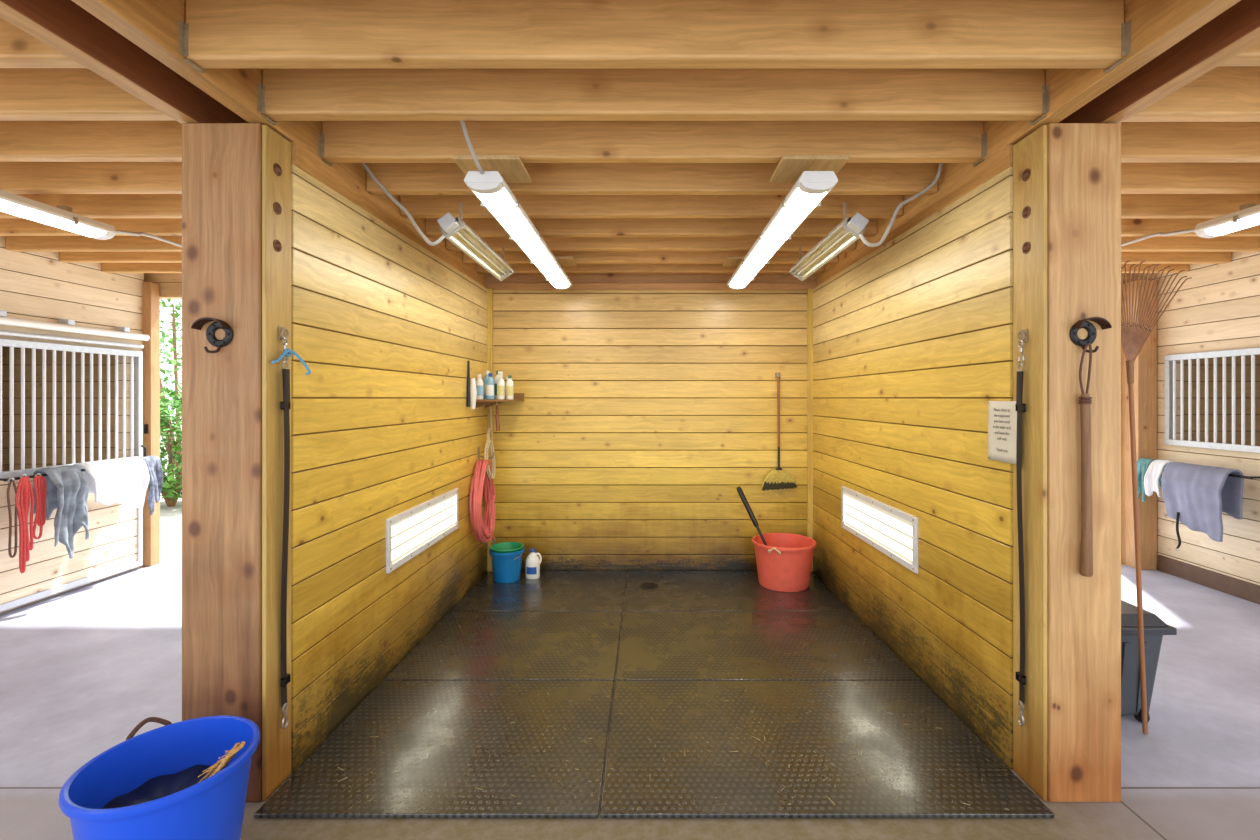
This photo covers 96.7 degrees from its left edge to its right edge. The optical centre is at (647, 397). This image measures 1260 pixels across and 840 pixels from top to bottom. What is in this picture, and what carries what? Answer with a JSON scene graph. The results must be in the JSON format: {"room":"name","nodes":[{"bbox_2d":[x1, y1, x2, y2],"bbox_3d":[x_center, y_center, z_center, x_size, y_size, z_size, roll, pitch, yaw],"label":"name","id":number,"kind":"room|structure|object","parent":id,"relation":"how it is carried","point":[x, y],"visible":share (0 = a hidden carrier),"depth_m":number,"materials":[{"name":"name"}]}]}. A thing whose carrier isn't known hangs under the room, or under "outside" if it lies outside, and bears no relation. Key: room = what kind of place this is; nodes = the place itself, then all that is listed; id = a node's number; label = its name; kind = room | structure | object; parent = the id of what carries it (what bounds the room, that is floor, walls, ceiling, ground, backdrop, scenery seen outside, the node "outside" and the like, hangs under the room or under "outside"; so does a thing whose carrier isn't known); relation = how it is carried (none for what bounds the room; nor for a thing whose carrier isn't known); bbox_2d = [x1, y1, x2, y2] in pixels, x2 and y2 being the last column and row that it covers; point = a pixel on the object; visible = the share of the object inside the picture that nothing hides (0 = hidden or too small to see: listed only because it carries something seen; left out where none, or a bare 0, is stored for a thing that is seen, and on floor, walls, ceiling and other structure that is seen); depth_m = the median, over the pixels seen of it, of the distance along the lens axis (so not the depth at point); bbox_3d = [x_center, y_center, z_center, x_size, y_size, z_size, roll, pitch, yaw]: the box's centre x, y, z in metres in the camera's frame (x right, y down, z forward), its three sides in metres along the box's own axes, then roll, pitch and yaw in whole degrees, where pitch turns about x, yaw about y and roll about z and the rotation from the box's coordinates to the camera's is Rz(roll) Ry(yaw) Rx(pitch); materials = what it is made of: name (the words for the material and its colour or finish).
{"room":"horse stable","nodes":[
{"label":"horse stable","id":0,"kind":"room"},
{"bbox_2d":[2,346,14,470],"bbox_3d":[-6.950,0.145,3.650,0.100,3.310,4.900,0,0,0],"label":"wall","id":1,"kind":"structure","parent":0,"point":[5,350],"depth_m":6.02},
{"bbox_2d":[0,236,143,613],"bbox_3d":[-5.460,0.145,3.600,0.120,3.310,4.800,0,0,0],"label":"wall","id":2,"kind":"structure","parent":0,"point":[38,286],"depth_m":5.27,"materials":[{"name":"brown wood"}]},
{"bbox_2d":[0,310,149,348],"bbox_3d":[-5.348,-0.619,4.275,0.105,0.202,3.350,0,0,0],"label":"door track","id":3,"kind":"object","parent":2,"relation":"attached to","point":[64,325],"visible":1,"depth_m":5.13,"materials":[{"name":"white metal"}]},
{"bbox_2d":[0,338,145,611],"bbox_3d":[-5.315,0.635,5.125,0.110,2.250,1.550,0,0,0],"label":"door","id":4,"kind":"structure","parent":3,"relation":"hanging from","point":[114,544],"depth_m":5.12,"materials":[{"name":"metal"}]},
{"bbox_2d":[0,469,84,481],"bbox_3d":[-5.239,0.694,5.180,0.161,0.092,1.360,0,0,0],"label":"bar","id":5,"kind":"object","parent":4,"relation":"attached to","point":[82,470],"visible":0.3,"depth_m":4.60,"materials":[{"name":"black metal"}]},
{"bbox_2d":[15,474,33,573],"bbox_3d":[-5.132,1.032,4.607,0.036,0.813,0.144,0,0,0],"label":"lead rope","id":6,"kind":"object","parent":5,"relation":"hanging from","point":[24,486],"visible":1,"depth_m":4.60,"materials":[{"name":"red fabric"}]},
{"bbox_2d":[33,473,46,538],"bbox_3d":[-5.132,0.911,4.721,0.034,0.552,0.105,0,0,0],"label":"lead rope","id":7,"kind":"object","parent":5,"relation":"hanging from","point":[40,517],"visible":1,"depth_m":4.72,"materials":[{"name":"red fabric"}]},
{"bbox_2d":[33,465,88,558],"bbox_3d":[-5.131,1.000,4.900,0.263,0.806,0.282,0,0,0],"label":"blanket","id":8,"kind":"object","parent":5,"relation":"hanging from","point":[67,491],"visible":0.93,"depth_m":4.90,"materials":[{"name":"grey fabric"}]},
{"bbox_2d":[71,457,149,507],"bbox_3d":[-5.130,0.849,5.351,0.274,0.519,0.585,0,0,0],"label":"blanket","id":9,"kind":"object","parent":5,"relation":"hanging from","point":[124,481],"visible":0.88,"depth_m":5.36,"materials":[{"name":"white fabric"}]},
{"bbox_2d":[139,456,162,514],"bbox_3d":[-5.140,0.898,5.760,0.222,0.594,0.200,0,0,0],"label":"towel","id":10,"kind":"object","parent":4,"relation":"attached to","point":[153,463],"visible":0.62,"depth_m":5.74,"materials":[{"name":"grey fabric"}]},
{"bbox_2d":[14,273,181,469],"bbox_3d":[-4.510,0.145,6.160,4.980,3.310,0.120,0,0,0],"label":"wall","id":11,"kind":"structure","parent":0,"point":[170,283],"depth_m":6.10,"materials":[{"name":"brown wood"}]},
{"bbox_2d":[291,164,488,772],"bbox_3d":[-1.837,0.340,4.235,0.330,2.920,3.106,0,0,1],"label":"wall","id":12,"kind":"structure","parent":0,"point":[386,330],"depth_m":3.36,"materials":[{"name":"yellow wood"}]},
{"bbox_2d":[262,125,290,800],"bbox_3d":[-1.715,0.290,2.590,0.020,3.020,0.180,0,0,0],"label":"wooden post","id":13,"kind":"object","parent":12,"relation":"attached to","point":[276,266],"depth_m":2.56,"materials":[{"name":"brown wood"}]},
{"bbox_2d":[271,326,310,728],"bbox_3d":[-1.634,0.603,2.562,0.138,1.865,0.129,0,0,0],"label":"strap","id":14,"kind":"object","parent":12,"relation":"hanging from","point":[285,405],"visible":1,"depth_m":2.59,"materials":[{"name":"rubber"}]},
{"bbox_2d":[290,142,484,285],"bbox_3d":[-1.722,-1.175,4.237,0.075,0.110,3.105,0,0,0],"label":"trim","id":15,"kind":"structure","parent":12,"relation":"on","point":[301,157],"depth_m":3.31,"materials":[{"name":"brown wood"}]},
{"bbox_2d":[386,488,457,573],"bbox_3d":[-1.665,0.955,4.230,0.025,0.350,1.260,0,0,1],"label":"recessed light","id":16,"kind":"object","parent":12,"relation":"in","point":[414,530],"visible":1,"depth_m":4.08,"materials":[{"name":"grey paint"}]},
{"bbox_2d":[477,428,495,479],"bbox_3d":[-1.572,0.543,5.443,0.160,0.499,0.148,0,0,0],"label":"hanger","id":17,"kind":"object","parent":12,"relation":"attached to","point":[489,443],"visible":0.97,"depth_m":5.44,"materials":[{"name":"wood"}]},
{"bbox_2d":[469,459,495,542],"bbox_3d":[-1.577,1.016,5.381,0.141,0.854,0.565,0,0,0],"label":"coiled hose","id":18,"kind":"object","parent":17,"relation":"hanging from","point":[481,484],"visible":0.98,"depth_m":5.26,"materials":[{"name":"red rubber"}]},
{"bbox_2d":[0,558,1259,839],"bbox_3d":[0.000,1.860,1.900,14.400,0.120,8.800,0,0,0],"label":"floor","id":19,"kind":"structure","parent":0,"point":[81,668],"depth_m":2.96,"materials":[{"name":"concrete"}]},
{"bbox_2d":[142,282,159,565],"bbox_3d":[-5.370,0.280,6.037,0.120,3.040,0.115,0,0,0],"label":"wooden post","id":20,"kind":"object","parent":19,"relation":"on","point":[150,291],"visible":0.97,"depth_m":5.99,"materials":[{"name":"brown wood"}]},
{"bbox_2d":[59,715,259,839],"bbox_3d":[-1.765,1.543,2.060,0.556,0.514,0.556,0,0,0],"label":"bucket","id":21,"kind":"object","parent":19,"relation":"on","point":[187,779],"visible":1,"depth_m":2.07,"materials":[{"name":"blue plastic"}]},
{"bbox_2d":[182,123,261,801],"bbox_3d":[-1.901,0.287,2.583,0.350,3.025,0.185,0,0,0],"label":"wooden post","id":22,"kind":"object","parent":19,"relation":"on","point":[222,162],"visible":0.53,"depth_m":2.49,"materials":[{"name":"brown wood"}]},
{"bbox_2d":[191,317,232,352],"bbox_3d":[-1.916,-0.274,2.463,0.148,0.156,0.056,0,0,0],"label":"hook","id":23,"kind":"object","parent":22,"relation":"attached to","point":[198,324],"visible":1,"depth_m":2.48,"materials":[{"name":"black metal"}]},
{"bbox_2d":[254,681,613,817],"bbox_3d":[-0.952,1.790,2.962,1.473,0.019,1.135,0,0,0],"label":"rubber mat","id":24,"kind":"object","parent":19,"relation":"on","point":[530,756],"visible":1,"depth_m":2.77,"materials":[{"name":"rubber"}]},
{"bbox_2d":[384,611,621,680],"bbox_3d":[-0.944,1.790,4.107,1.458,0.019,1.135,0,0,0],"label":"rubber mat","id":25,"kind":"object","parent":19,"relation":"on","point":[464,645],"visible":0.9,"depth_m":4.00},
{"bbox_2d":[451,571,626,610],"bbox_3d":[-0.934,1.790,5.228,1.437,0.019,1.085,0,0,0],"label":"rubber mat","id":26,"kind":"object","parent":19,"relation":"on","point":[553,590],"visible":1,"depth_m":5.10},
{"bbox_2d":[489,542,524,582],"bbox_3d":[-1.385,1.617,5.500,0.342,0.325,0.342,0,0,0],"label":"bucket","id":27,"kind":"object","parent":26,"relation":"on","point":[506,557],"visible":1,"depth_m":5.39,"materials":[{"name":"teal plastic"}]},
{"bbox_2d":[624,571,850,610],"bbox_3d":[0.748,1.790,5.228,1.906,0.019,1.085,0,0,0],"label":"rubber mat","id":28,"kind":"object","parent":19,"relation":"on","point":[695,590],"visible":0.82,"depth_m":5.10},
{"bbox_2d":[752,533,816,591],"bbox_3d":[1.300,1.569,5.360,0.602,0.420,0.602,0,0,0],"label":"tub","id":29,"kind":"object","parent":28,"relation":"on","point":[784,565],"visible":0.99,"depth_m":5.16,"materials":[{"name":"red plastic"}]},
{"bbox_2d":[616,611,920,680],"bbox_3d":[0.760,1.790,4.107,1.930,0.019,1.135,0,0,0],"label":"rubber mat","id":30,"kind":"object","parent":19,"relation":"on","point":[654,645],"visible":0.87,"depth_m":4.00,"materials":[{"name":"rubber"}]},
{"bbox_2d":[600,681,1053,817],"bbox_3d":[0.767,1.790,2.962,1.945,0.019,1.135,0,0,0],"label":"rubber mat","id":31,"kind":"object","parent":19,"relation":"on","point":[714,719],"visible":1,"depth_m":2.77,"materials":[{"name":"rubber"}]},
{"bbox_2d":[1048,123,1120,801],"bbox_3d":[1.946,0.287,2.598,0.321,3.025,0.215,0,0,0],"label":"wooden post","id":32,"kind":"object","parent":19,"relation":"on","point":[1084,159],"visible":0.73,"depth_m":2.49,"materials":[{"name":"brown wood"}]},
{"bbox_2d":[1069,317,1111,352],"bbox_3d":[1.946,-0.276,2.463,0.148,0.156,0.056,0,0,0],"label":"hook","id":33,"kind":"object","parent":32,"relation":"attached to","point":[1104,324],"visible":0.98,"depth_m":2.48,"materials":[{"name":"black metal"}]},
{"bbox_2d":[1079,343,1092,576],"bbox_3d":[1.923,0.270,2.460,0.050,1.020,0.050,0,0,41],"label":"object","id":34,"kind":"object","parent":33,"relation":"hanging from","point":[1086,552],"visible":1,"depth_m":2.45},
{"bbox_2d":[1121,280,1156,569],"bbox_3d":[5.240,0.280,5.980,0.200,3.040,0.220,0,0,0],"label":"wooden post","id":35,"kind":"object","parent":19,"relation":"on","point":[1145,364],"visible":0.53,"depth_m":5.87,"materials":[{"name":"brown wood"}]},
{"bbox_2d":[1121,600,1176,722],"bbox_3d":[2.560,1.500,3.360,0.680,0.599,0.640,0,0,0],"label":"bin","id":36,"kind":"object","parent":19,"relation":"on","point":[1155,628],"visible":0.31,"depth_m":3.08,"materials":[{"name":"grey plastic"}]},
{"bbox_2d":[1121,260,1191,734],"bbox_3d":[2.579,0.538,2.950,0.476,2.506,0.102,0,0,0],"label":"rake","id":37,"kind":"object","parent":19,"relation":"on","point":[1132,342],"visible":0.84,"depth_m":2.93,"materials":[{"name":"brown wood"}]},
{"bbox_2d":[493,290,811,571],"bbox_3d":[0.015,0.340,5.940,4.070,2.920,0.300,0,0,0],"label":"wall","id":38,"kind":"structure","parent":0,"point":[635,432],"depth_m":5.79,"materials":[{"name":"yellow wood"}]},
{"bbox_2d":[487,289,492,570],"bbox_3d":[-1.630,0.330,5.768,0.060,2.900,0.045,0,0,0],"label":"trim","id":39,"kind":"structure","parent":38,"relation":"attached to","point":[490,291],"depth_m":5.75,"materials":[{"name":"yellow wood"}]},
{"bbox_2d":[484,273,816,282],"bbox_3d":[0.020,-1.347,5.950,3.480,0.325,0.300,0,0,0],"label":"trim","id":40,"kind":"structure","parent":38,"relation":"attached to","point":[514,277],"depth_m":5.80,"materials":[{"name":"brown wood"}]},
{"bbox_2d":[484,283,817,289],"bbox_3d":[0.020,-1.153,5.780,3.480,0.065,0.040,0,0,0],"label":"trim","id":41,"kind":"structure","parent":38,"relation":"attached to","point":[495,286],"depth_m":5.76,"materials":[{"name":"brown wood"}]},
{"bbox_2d":[807,289,812,570],"bbox_3d":[1.673,0.330,5.768,0.055,2.900,0.045,0,0,0],"label":"trim","id":42,"kind":"structure","parent":38,"relation":"attached to","point":[809,291],"depth_m":5.75,"materials":[{"name":"yellow wood"}]},
{"bbox_2d":[812,167,1012,768],"bbox_3d":[1.887,0.340,4.250,0.330,2.920,3.078,0,0,-1],"label":"wall","id":43,"kind":"structure","parent":0,"point":[913,339],"depth_m":3.40,"materials":[{"name":"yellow wood"}]},
{"bbox_2d":[842,486,918,573],"bbox_3d":[1.715,0.950,4.250,0.025,0.360,1.301,0,0,-1],"label":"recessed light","id":44,"kind":"object","parent":43,"relation":"in","point":[892,531],"visible":1,"depth_m":4.09,"materials":[{"name":"grey paint"}]},
{"bbox_2d":[817,145,1013,284],"bbox_3d":[1.788,-1.175,4.253,0.085,0.110,3.075,0,0,0],"label":"trim","id":45,"kind":"structure","parent":43,"relation":"on","point":[1002,160],"depth_m":3.32,"materials":[{"name":"brown wood"}]},
{"bbox_2d":[988,401,1016,463],"bbox_3d":[1.746,0.165,2.757,0.011,0.300,0.235,0,0,-1],"label":"paper notice","id":46,"kind":"object","parent":43,"relation":"attached to","point":[1002,415],"visible":1,"depth_m":2.76,"materials":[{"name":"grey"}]},
{"bbox_2d":[1015,329,1027,725],"bbox_3d":[1.747,0.608,2.620,0.032,1.855,0.049,0,0,0],"label":"strap","id":47,"kind":"object","parent":43,"relation":"hanging from","point":[1019,407],"visible":1,"depth_m":2.61,"materials":[{"name":"rubber"}]},
{"bbox_2d":[1013,125,1047,800],"bbox_3d":[1.775,0.290,2.605,0.020,3.020,0.210,0,0,0],"label":"wooden post","id":48,"kind":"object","parent":43,"relation":"attached to","point":[1030,270],"depth_m":2.58,"materials":[{"name":"brown wood"}]},
{"bbox_2d":[1122,273,1259,445],"bbox_3d":[4.525,0.145,6.160,4.950,3.310,0.120,0,0,0],"label":"wall","id":49,"kind":"structure","parent":0,"point":[1247,357],"depth_m":6.10,"materials":[{"name":"brown wood"}]},
{"bbox_2d":[1139,252,1259,585],"bbox_3d":[5.410,0.145,3.650,0.120,3.310,4.900,0,0,0],"label":"wall","id":50,"kind":"structure","parent":0,"point":[1218,308],"depth_m":5.29,"materials":[{"name":"brown wood"}]},
{"bbox_2d":[1158,555,1259,604],"bbox_3d":[5.338,1.720,3.525,0.025,0.160,4.650,0,0,0],"label":"baseboard","id":51,"kind":"structure","parent":50,"relation":"attached to","point":[1248,591],"depth_m":5.29,"materials":[{"name":"paint"}]},
{"bbox_2d":[1163,467,1259,478],"bbox_3d":[5.234,0.714,5.300,0.231,0.092,1.080,0,0,0],"label":"bar","id":52,"kind":"object","parent":50,"relation":"attached to","point":[1230,475],"visible":0.28,"depth_m":4.81,"materials":[{"name":"black metal"}]},
{"bbox_2d":[1144,460,1174,496],"bbox_3d":[5.091,0.797,5.557,0.245,0.362,0.158,0,0,0],"label":"towel","id":53,"kind":"object","parent":52,"relation":"hanging from","point":[1155,469],"visible":0.62,"depth_m":5.56,"materials":[{"name":"white fabric"}]},
{"bbox_2d":[1161,462,1243,541],"bbox_3d":[5.104,0.943,5.170,0.228,0.643,0.579,0,0,0],"label":"towel","id":54,"kind":"object","parent":52,"relation":"on","point":[1200,493],"visible":1,"depth_m":5.07,"materials":[{"name":"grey fabric"}]},
{"bbox_2d":[1164,347,1259,452],"bbox_3d":[5.331,0.020,5.055,0.042,0.920,1.410,0,0,0],"label":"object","id":55,"kind":"object","parent":50,"relation":"in","point":[1169,360],"visible":1,"depth_m":5.33,"materials":[{"name":"metal"}]},
{"bbox_3d":[0.000,-1.535,2.850,14.400,0.050,6.900,0,0,0],"label":"ceiling","id":56,"kind":"structure","parent":0,"visible":0},
{"bbox_2d":[0,17,85,67],"bbox_3d":[-3.750,-1.377,2.087,3.300,0.261,0.075,0,0,0],"label":"joist","id":57,"kind":"object","parent":56,"relation":"attached to","point":[18,48],"visible":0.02,"depth_m":2.05,"materials":[{"name":"brown wood"}]},
{"bbox_2d":[0,68,175,120],"bbox_3d":[-3.750,-1.380,2.498,3.300,0.256,0.075,0,0,0],"label":"joist","id":58,"kind":"object","parent":56,"relation":"attached to","point":[26,94],"visible":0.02,"depth_m":2.46,"materials":[{"name":"brown wood"}]},
{"bbox_2d":[0,189,116,239],"bbox_3d":[-3.720,-1.149,2.660,0.212,0.142,2.320,0,0,0],"label":"fluorescent light","id":59,"kind":"object","parent":58,"relation":"attached to","point":[62,217],"visible":1,"depth_m":3.45,"materials":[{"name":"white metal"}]},
{"bbox_2d":[0,121,181,161],"bbox_3d":[-3.750,-1.382,2.947,3.300,0.253,0.075,0,0,0],"label":"joist","id":60,"kind":"object","parent":56,"relation":"attached to","point":[20,141],"visible":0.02,"depth_m":2.91,"materials":[{"name":"brown wood"}]},
{"bbox_2d":[0,162,181,193],"bbox_3d":[-3.750,-1.379,3.408,3.300,0.257,0.075,0,0,0],"label":"joist","id":61,"kind":"object","parent":56,"relation":"attached to","point":[15,177],"visible":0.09,"depth_m":3.37,"materials":[{"name":"brown wood"}]},
{"bbox_2d":[0,194,181,217],"bbox_3d":[-3.750,-1.378,3.868,3.300,0.259,0.075,0,0,0],"label":"joist","id":62,"kind":"object","parent":56,"relation":"attached to","point":[86,205],"visible":0.09,"depth_m":3.83,"materials":[{"name":"brown wood"}]},
{"bbox_2d":[0,218,181,235],"bbox_3d":[-3.750,-1.382,4.308,3.300,0.252,0.075,0,0,0],"label":"joist","id":63,"kind":"object","parent":56,"relation":"attached to","point":[8,226],"visible":0.08,"depth_m":4.27,"materials":[{"name":"brown wood"}]},
{"bbox_2d":[6,236,181,251],"bbox_3d":[-3.750,-1.376,4.737,3.300,0.263,0.075,0,0,0],"label":"joist","id":64,"kind":"object","parent":56,"relation":"attached to","point":[13,243],"visible":0.19,"depth_m":4.70,"materials":[{"name":"brown wood"}]},
{"bbox_2d":[59,252,181,262],"bbox_3d":[-3.750,-1.381,5.168,3.300,0.254,0.075,0,0,0],"label":"joist","id":65,"kind":"object","parent":56,"relation":"attached to","point":[68,257],"visible":0.21,"depth_m":5.13,"materials":[{"name":"brown wood"}]},
{"bbox_2d":[0,0,248,123],"bbox_3d":[-2.055,-1.366,3.140,0.090,0.268,5.880,0,0,0],"label":"ceiling beam","id":66,"kind":"structure","parent":56,"relation":"attached to","point":[64,26],"depth_m":2.12,"materials":[{"name":"red wood"}]},
{"bbox_2d":[102,263,181,272],"bbox_3d":[-3.750,-1.378,5.567,3.300,0.260,0.075,0,0,0],"label":"joist","id":67,"kind":"object","parent":56,"relation":"attached to","point":[106,267],"visible":0.2,"depth_m":5.53,"materials":[{"name":"brown wood"}]},
{"bbox_2d":[72,0,483,277],"bbox_3d":[-1.745,-1.366,3.140,0.090,0.268,5.880,0,0,0],"label":"ceiling beam","id":68,"kind":"structure","parent":56,"relation":"attached to","point":[151,25],"depth_m":2.17,"materials":[{"name":"brown wood"}]},
{"bbox_2d":[476,264,824,272],"bbox_3d":[0.025,-1.377,5.567,3.450,0.263,0.075,0,0,0],"label":"joist","id":69,"kind":"object","parent":56,"relation":"attached to","point":[517,268],"visible":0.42,"depth_m":5.53,"materials":[{"name":"brown wood"}]},
{"bbox_2d":[446,237,855,250],"bbox_3d":[0.025,-1.379,4.737,3.450,0.259,0.075,0,0,0],"label":"joist","id":70,"kind":"object","parent":56,"relation":"attached to","point":[496,243],"visible":0.44,"depth_m":4.70,"materials":[{"name":"brown wood"}]},
{"bbox_2d":[463,251,838,263],"bbox_3d":[0.025,-1.376,5.168,3.450,0.263,0.075,0,0,0],"label":"joist","id":71,"kind":"object","parent":56,"relation":"attached to","point":[511,257],"visible":0.41,"depth_m":5.13,"materials":[{"name":"brown wood"}]},
{"bbox_2d":[400,195,902,217],"bbox_3d":[0.025,-1.379,3.868,3.450,0.258,0.075,0,0,0],"label":"joist","id":72,"kind":"object","parent":56,"relation":"attached to","point":[418,206],"visible":0.55,"depth_m":3.83,"materials":[{"name":"brown wood"}]},
{"bbox_2d":[426,218,876,236],"bbox_3d":[0.025,-1.376,4.308,3.450,0.264,0.075,0,0,0],"label":"joist","id":73,"kind":"object","parent":56,"relation":"attached to","point":[483,227],"visible":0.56,"depth_m":4.27,"materials":[{"name":"brown wood"}]},
{"bbox_2d":[437,202,513,280],"bbox_3d":[-1.204,-1.113,4.040,0.154,0.264,1.360,0,0,0],"label":"heater","id":74,"kind":"object","parent":73,"relation":"attached to","point":[455,230],"visible":1,"depth_m":3.80,"materials":[{"name":"metal"}]},
{"bbox_2d":[789,202,868,280],"bbox_3d":[1.264,-1.113,4.040,0.154,0.264,1.360,0,0,0],"label":"heater","id":75,"kind":"object","parent":73,"relation":"hanging from","point":[846,232],"visible":1,"depth_m":3.82,"materials":[{"name":"metal"}]},
{"bbox_2d":[366,163,937,194],"bbox_3d":[0.025,-1.376,3.408,3.450,0.263,0.075,0,0,0],"label":"joist","id":76,"kind":"object","parent":56,"relation":"attached to","point":[397,178],"visible":0.48,"depth_m":3.37,"materials":[{"name":"brown wood"}]},
{"bbox_2d":[322,121,983,162],"bbox_3d":[0.025,-1.378,2.947,3.450,0.260,0.075,0,0,0],"label":"joist","id":77,"kind":"object","parent":56,"relation":"attached to","point":[344,141],"visible":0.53,"depth_m":2.91,"materials":[{"name":"brown wood"}]},
{"bbox_2d":[452,155,531,182],"bbox_3d":[-0.830,-1.231,3.020,0.340,0.022,0.320,0,0,0],"label":"backing","id":78,"kind":"object","parent":77,"relation":"attached to","point":[512,168],"visible":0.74,"depth_m":2.94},
{"bbox_2d":[460,121,571,289],"bbox_3d":[-0.830,-1.178,4.006,0.212,0.260,2.828,0,0,0],"label":"fluorescent light","id":79,"kind":"object","parent":77,"relation":"attached to","point":[493,193],"depth_m":3.31,"materials":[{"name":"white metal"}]},
{"bbox_2d":[727,171,837,289],"bbox_3d":[0.860,-1.134,4.120,0.212,0.172,2.600,0,0,0],"label":"fluorescent light","id":80,"kind":"object","parent":77,"relation":"attached to","point":[811,187],"visible":1,"depth_m":3.37,"materials":[{"name":"white plastic"}]},
{"bbox_2d":[770,155,849,182],"bbox_3d":[0.860,-1.231,3.020,0.340,0.022,0.320,0,0,0],"label":"backing","id":81,"kind":"object","parent":77,"relation":"attached to","point":[789,168],"visible":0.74,"depth_m":2.94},
{"bbox_2d":[262,69,1044,120],"bbox_3d":[0.025,-1.379,2.498,3.450,0.258,0.075,0,0,0],"label":"joist","id":82,"kind":"object","parent":56,"relation":"attached to","point":[290,94],"visible":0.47,"depth_m":2.46,"materials":[{"name":"brown wood"}]},
{"bbox_2d":[185,0,1123,68],"bbox_3d":[0.025,-1.376,2.087,3.450,0.263,0.075,0,0,0],"label":"joist","id":83,"kind":"object","parent":56,"relation":"attached to","point":[223,34],"visible":0.99,"depth_m":2.05,"materials":[{"name":"brown wood"}]},
{"bbox_2d":[817,0,1239,278],"bbox_3d":[1.795,-1.366,3.140,0.090,0.268,5.880,0,0,0],"label":"ceiling beam","id":84,"kind":"structure","parent":56,"relation":"attached to","point":[1156,25],"depth_m":2.20,"materials":[{"name":"brown wood"}]},
{"bbox_2d":[859,163,942,246],"bbox_3d":[1.492,-1.138,3.322,0.477,0.485,0.061,0,0,6],"label":"conduit","id":85,"kind":"object","parent":84,"relation":"attached to","point":[935,180],"visible":1,"depth_m":3.31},
{"bbox_2d":[1121,264,1188,272],"bbox_3d":[3.735,-1.377,5.567,3.230,0.262,0.075,0,0,0],"label":"joist","id":86,"kind":"object","parent":56,"relation":"attached to","point":[1178,267],"visible":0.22,"depth_m":5.53,"materials":[{"name":"brown wood"}]},
{"bbox_2d":[1059,0,1259,122],"bbox_3d":[2.075,-1.366,3.140,0.090,0.268,5.880,0,0,0],"label":"ceiling beam","id":87,"kind":"structure","parent":56,"relation":"attached to","point":[1235,30],"depth_m":2.15,"materials":[{"name":"red wood"}]},
{"bbox_2d":[1121,252,1230,263],"bbox_3d":[3.735,-1.376,5.168,3.230,0.263,0.075,0,0,0],"label":"joist","id":88,"kind":"object","parent":56,"relation":"attached to","point":[1134,257],"visible":0.21,"depth_m":5.13,"materials":[{"name":"brown wood"}]},
{"bbox_2d":[1121,122,1259,162],"bbox_3d":[3.735,-1.379,2.947,3.230,0.257,0.075,0,0,0],"label":"joist","id":89,"kind":"object","parent":56,"relation":"attached to","point":[1141,142],"visible":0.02,"depth_m":2.91,"materials":[{"name":"brown wood"}]},
{"bbox_2d":[1121,163,1259,193],"bbox_3d":[3.735,-1.380,3.408,3.230,0.256,0.075,0,0,0],"label":"joist","id":90,"kind":"object","parent":56,"relation":"attached to","point":[1136,178],"visible":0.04,"depth_m":3.37,"materials":[{"name":"brown wood"}]},
{"bbox_2d":[1194,203,1259,237],"bbox_3d":[3.780,-1.149,2.640,0.212,0.142,2.280,0,0,0],"label":"fluorescent light","id":91,"kind":"object","parent":90,"relation":"attached to","point":[1248,215],"visible":1,"depth_m":3.56,"materials":[{"name":"white plastic"}]},
{"bbox_2d":[1121,194,1259,217],"bbox_3d":[3.735,-1.378,3.868,3.230,0.260,0.075,0,0,0],"label":"joist","id":92,"kind":"object","parent":56,"relation":"attached to","point":[1132,205],"visible":0.09,"depth_m":3.83,"materials":[{"name":"brown wood"}]},
{"bbox_2d":[1121,236,1259,251],"bbox_3d":[3.735,-1.376,4.737,3.230,0.263,0.075,0,0,0],"label":"joist","id":93,"kind":"object","parent":56,"relation":"attached to","point":[1157,243],"visible":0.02,"depth_m":4.70,"materials":[{"name":"brown wood"}]},
{"bbox_2d":[1121,218,1259,235],"bbox_3d":[3.735,-1.379,4.308,3.230,0.257,0.075,0,0,0],"label":"joist","id":94,"kind":"object","parent":56,"relation":"attached to","point":[1129,226],"visible":0.08,"depth_m":4.27,"materials":[{"name":"brown wood"}]},
{"bbox_2d":[1123,66,1259,121],"bbox_3d":[3.735,-1.377,2.498,3.230,0.262,0.075,0,0,0],"label":"joist","id":95,"kind":"object","parent":56,"relation":"attached to","point":[1223,93],"visible":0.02,"depth_m":2.46,"materials":[{"name":"brown wood"}]},
{"bbox_2d":[1219,42,1259,65],"bbox_3d":[3.735,-1.381,2.087,3.230,0.254,0.075,0,0,0],"label":"joist","id":96,"kind":"object","parent":56,"relation":"attached to","point":[1251,56],"visible":0.02,"depth_m":2.07,"materials":[{"name":"brown wood"}]},
{"bbox_3d":[1.340,-0.231,5.758,0.050,0.062,0.063,0,0,0],"label":"wall hook","id":97,"kind":"object","parent":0,"visible":0},
{"bbox_2d":[762,374,796,490],"bbox_3d":[1.345,0.350,5.744,0.359,1.200,0.067,0,0,0],"label":"broom","id":98,"kind":"object","parent":97,"relation":"hanging from","point":[778,478],"visible":1,"depth_m":5.72,"materials":[{"name":"brown wood"}]},
{"label":"outside","id":99,"kind":"structure","parent":0,"visible":0},
{"bbox_2d":[160,462,181,557],"bbox_3d":[0.000,1.880,23.150,28.000,0.120,33.700,0,0,0],"label":"ground","id":100,"kind":"structure","parent":99,"point":[170,517],"depth_m":7.75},
{"bbox_2d":[160,387,181,506],"bbox_3d":[-8.049,0.822,9.404,2.154,2.027,2.129,0,0,0],"label":"leafy shrub","id":101,"kind":"object","parent":100,"relation":"on","point":[171,491],"visible":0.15,"depth_m":9.09,"materials":[{"name":"green plant"}]},
{"bbox_2d":[160,299,181,473],"bbox_3d":[-10.204,-0.480,12.223,3.771,4.626,3.799,0,0,0],"label":"leafy shrub","id":102,"kind":"object","parent":100,"relation":"on","point":[174,314],"visible":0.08,"depth_m":11.52,"materials":[{"name":"green plant"}]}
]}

